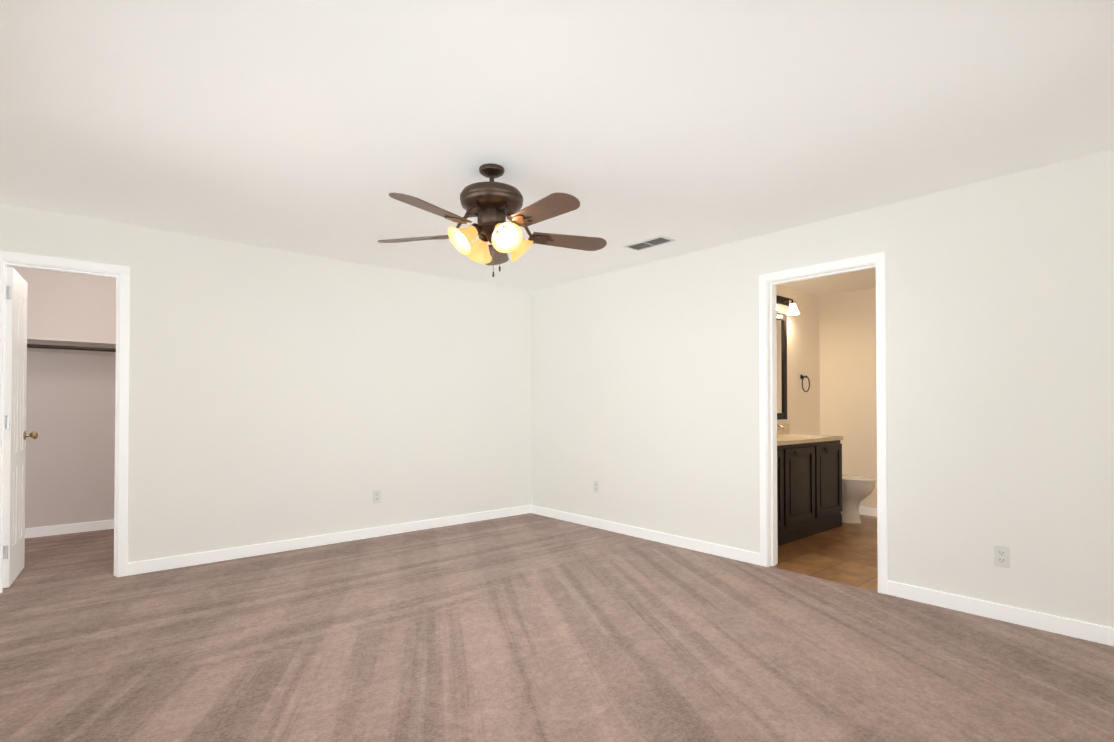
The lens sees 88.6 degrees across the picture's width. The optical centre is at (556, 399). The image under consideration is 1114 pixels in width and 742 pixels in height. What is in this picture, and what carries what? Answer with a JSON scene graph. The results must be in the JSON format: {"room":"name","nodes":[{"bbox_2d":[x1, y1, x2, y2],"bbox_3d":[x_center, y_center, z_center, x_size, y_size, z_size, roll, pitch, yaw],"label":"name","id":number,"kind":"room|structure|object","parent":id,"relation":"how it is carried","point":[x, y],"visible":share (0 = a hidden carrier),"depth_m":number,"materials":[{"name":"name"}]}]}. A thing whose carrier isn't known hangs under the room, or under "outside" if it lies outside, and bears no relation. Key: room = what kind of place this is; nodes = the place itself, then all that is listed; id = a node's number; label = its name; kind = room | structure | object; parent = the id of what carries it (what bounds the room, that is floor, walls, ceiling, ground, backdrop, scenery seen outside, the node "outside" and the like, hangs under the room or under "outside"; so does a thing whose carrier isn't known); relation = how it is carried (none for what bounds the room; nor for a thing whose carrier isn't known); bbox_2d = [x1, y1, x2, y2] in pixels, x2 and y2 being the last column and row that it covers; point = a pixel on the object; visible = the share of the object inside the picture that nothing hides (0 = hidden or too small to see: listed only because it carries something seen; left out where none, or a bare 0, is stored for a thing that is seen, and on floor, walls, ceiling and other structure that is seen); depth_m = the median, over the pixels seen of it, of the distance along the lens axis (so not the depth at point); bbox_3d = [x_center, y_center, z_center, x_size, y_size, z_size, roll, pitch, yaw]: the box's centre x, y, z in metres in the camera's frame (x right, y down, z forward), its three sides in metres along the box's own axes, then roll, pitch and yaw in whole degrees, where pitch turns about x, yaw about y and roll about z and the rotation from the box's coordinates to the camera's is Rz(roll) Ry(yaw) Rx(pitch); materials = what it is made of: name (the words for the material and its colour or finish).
{"room":"empty bedroom","nodes":[
{"label":"empty bedroom","id":0,"kind":"room"},
{"bbox_2d":[7,265,115,528],"bbox_3d":[-3.086,0.004,3.938,2.840,2.400,0.004,1,-1,-41],"label":"wall","id":1,"kind":"structure","parent":0,"point":[70,448],"depth_m":3.78,"materials":[{"name":"paint"}]},
{"bbox_2d":[27,337,115,355],"bbox_3d":[-4.182,-0.385,5.212,2.596,0.269,0.298,1,-1,-41],"label":"closet shelf","id":2,"kind":"object","parent":1,"relation":"attached to","point":[64,346],"visible":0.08,"depth_m":5.08,"materials":[{"name":"white paint"}]},
{"bbox_2d":[0,204,530,562],"bbox_3d":[-2.175,0.012,4.643,5.140,2.400,0.120,1,-1,-41],"label":"wall","id":3,"kind":"structure","parent":0,"point":[275,395],"depth_m":4.62,"materials":[{"name":"white paint"}]},
{"bbox_2d":[3,267,37,587],"bbox_3d":[-3.621,0.178,3.839,0.178,2.025,0.563,1,-1,-41],"label":"closet door","id":4,"kind":"structure","parent":3,"relation":"in","point":[16,434],"depth_m":3.73,"materials":[{"name":"white paint"}]},
{"bbox_2d":[0,251,129,592],"bbox_3d":[-3.232,0.147,3.727,0.682,2.108,0.152,1,-1,-41],"label":"door frame","id":5,"kind":"structure","parent":3,"relation":"attached to","point":[121,273],"depth_m":3.86,"materials":[{"name":"white wood"}]},
{"bbox_2d":[127,505,528,575],"bbox_3d":[-1.604,1.175,5.034,3.506,0.085,0.013,1,-1,-41],"label":"baseboard","id":6,"kind":"structure","parent":3,"relation":"attached to","point":[153,565],"depth_m":4.64,"materials":[{"name":"white wood"}]},
{"bbox_2d":[373,490,380,502],"bbox_3d":[-1.593,0.862,5.051,0.070,0.115,0.009,1,-1,-41],"label":"outlet","id":7,"kind":"object","parent":3,"relation":"attached to","point":[376,496],"visible":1,"depth_m":5.05,"materials":[{"name":"white plastic"}]},
{"bbox_2d":[0,513,1113,741],"bbox_3d":[-1.147,1.247,3.355,5.032,0.100,7.290,1,-1,-41],"label":"floor carpet","id":8,"kind":"object","parent":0,"point":[530,627],"visible":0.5,"depth_m":2.67,"materials":[{"name":"brown carpet"}]},
{"bbox_2d":[25,520,113,537],"bbox_3d":[-4.276,1.178,5.302,2.600,0.085,0.013,1,-1,-41],"label":"baseboard","id":9,"kind":"structure","parent":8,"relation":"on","point":[106,524],"depth_m":5.17,"materials":[{"name":"white wood"}]},
{"bbox_2d":[859,506,876,516],"bbox_3d":[3.514,1.183,5.758,0.013,0.085,1.710,1,-1,-41],"label":"baseboard","id":10,"kind":"structure","parent":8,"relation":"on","point":[867,511],"depth_m":6.02,"materials":[{"name":"white wood"}]},
{"bbox_2d":[0,0,1113,295],"bbox_3d":[-0.123,-1.240,4.271,7.740,0.104,7.290,1,-1,-41],"label":"ceiling","id":11,"kind":"structure","parent":0,"point":[322,128],"depth_m":2.43,"materials":[{"name":"white paint"}]},
{"bbox_2d":[378,163,606,276],"bbox_3d":[-0.312,-0.917,2.943,1.262,0.583,1.217,1,-1,-41],"label":"ceiling fan","id":12,"kind":"object","parent":11,"relation":"hanging from","point":[491,205],"visible":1,"depth_m":2.90,"materials":[{"name":"brown wood"}]},
{"bbox_2d":[623,236,675,250],"bbox_3d":[0.703,-1.187,4.355,0.170,0.009,0.370,1,-1,-41],"label":"ceiling vent","id":13,"kind":"object","parent":11,"relation":"in","point":[649,243],"visible":1,"depth_m":4.34,"materials":[{"name":"metal"}]},
{"bbox_2d":[531,149,1113,627],"bbox_3d":[1.470,0.008,4.263,0.120,2.400,5.220,1,-1,-41],"label":"wall","id":14,"kind":"structure","parent":0,"point":[645,409],"depth_m":3.36,"materials":[{"name":"white paint"}]},
{"bbox_2d":[594,480,598,492],"bbox_3d":[0.373,0.832,5.423,0.009,0.115,0.070,1,-1,-41],"label":"outlet","id":15,"kind":"object","parent":14,"relation":"attached to","point":[596,486],"visible":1,"depth_m":5.42,"materials":[{"name":"white plastic"}]},
{"bbox_2d":[529,505,759,564],"bbox_3d":[0.604,1.176,5.147,0.016,0.085,2.669,1,-1,-41],"label":"baseboard","id":16,"kind":"structure","parent":14,"relation":"attached to","point":[701,546],"depth_m":4.87,"materials":[{"name":"white wood"}]},
{"bbox_2d":[759,252,887,593],"bbox_3d":[1.806,0.149,3.876,0.156,2.108,0.844,1,-1,-41],"label":"door frame","id":17,"kind":"structure","parent":14,"relation":"attached to","point":[768,435],"depth_m":4.10,"materials":[{"name":"white wood"}]},
{"bbox_2d":[887,581,1113,645],"bbox_3d":[2.529,1.149,2.922,0.013,0.085,1.527,1,-1,-41],"label":"baseboard","id":18,"kind":"structure","parent":14,"relation":"attached to","point":[1067,627],"depth_m":3.05,"materials":[{"name":"white wood"}]},
{"bbox_2d":[994,545,1009,567],"bbox_3d":[2.400,0.848,3.077,0.009,0.115,0.070,1,-1,-41],"label":"outlet","id":19,"kind":"object","parent":14,"relation":"attached to","point":[1001,556],"visible":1,"depth_m":3.07,"materials":[{"name":"white plastic"}]},
{"bbox_2d":[770,515,877,590],"bbox_3d":[2.599,1.266,4.939,2.708,0.100,1.990,1,-1,-41],"label":"floor","id":20,"kind":"structure","parent":0,"point":[845,553],"depth_m":4.41,"materials":[{"name":"brown wood"}]},
{"bbox_2d":[777,440,841,545],"bbox_3d":[1.931,0.803,5.137,1.722,0.830,0.580,1,-1,-41],"label":"bathroom vanity","id":21,"kind":"object","parent":20,"relation":"on","point":[809,485],"depth_m":5.04,"materials":[{"name":"brown wood"}]},
{"bbox_2d":[777,432,842,443],"bbox_3d":[1.928,0.371,5.154,1.732,0.034,0.558,1,-1,-41],"label":"countertop","id":22,"kind":"structure","parent":21,"relation":"on","point":[790,439],"depth_m":5.20,"materials":[{"name":"beige stone"}]},
{"bbox_2d":[841,475,875,522],"bbox_3d":[2.855,0.841,5.831,0.452,0.772,0.732,1,-1,-41],"label":"toilet","id":23,"kind":"object","parent":20,"relation":"on","point":[856,490],"visible":0.23,"depth_m":5.61,"materials":[{"name":"white ceramic"}]},
{"bbox_2d":[776,285,876,508],"bbox_3d":[1.651,0.006,4.149,0.004,2.400,1.710,1,-1,-41],"label":"wall","id":24,"kind":"structure","parent":0,"point":[831,346],"depth_m":3.84,"materials":[{"name":"beige paint"}]},
{"bbox_2d":[776,313,786,419],"bbox_3d":[1.798,-0.339,5.401,1.500,1.080,0.028,1,-1,-41],"label":"mirror","id":25,"kind":"object","parent":24,"relation":"attached to","point":[781,321],"visible":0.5,"depth_m":5.84,"materials":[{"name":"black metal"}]},
{"bbox_2d":[777,424,788,435],"bbox_3d":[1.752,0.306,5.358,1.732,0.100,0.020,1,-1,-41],"label":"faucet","id":26,"kind":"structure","parent":24,"relation":"attached to","point":[782,430],"depth_m":5.81,"materials":[{"name":"silver metal"}]},
{"bbox_2d":[776,295,799,314],"bbox_3d":[1.907,-0.965,5.406,1.460,0.188,0.174,1,-1,-41],"label":"sconce","id":27,"kind":"object","parent":24,"relation":"attached to","point":[792,309],"visible":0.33,"depth_m":5.79,"materials":[{"name":"white glass"}]},
{"bbox_2d":[800,375,809,391],"bbox_3d":[2.648,-0.170,6.114,0.176,0.192,0.058,1,-1,-41],"label":"towel ring","id":28,"kind":"object","parent":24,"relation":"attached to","point":[802,377],"visible":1,"depth_m":6.11,"materials":[{"name":"brown metal"}]}
]}

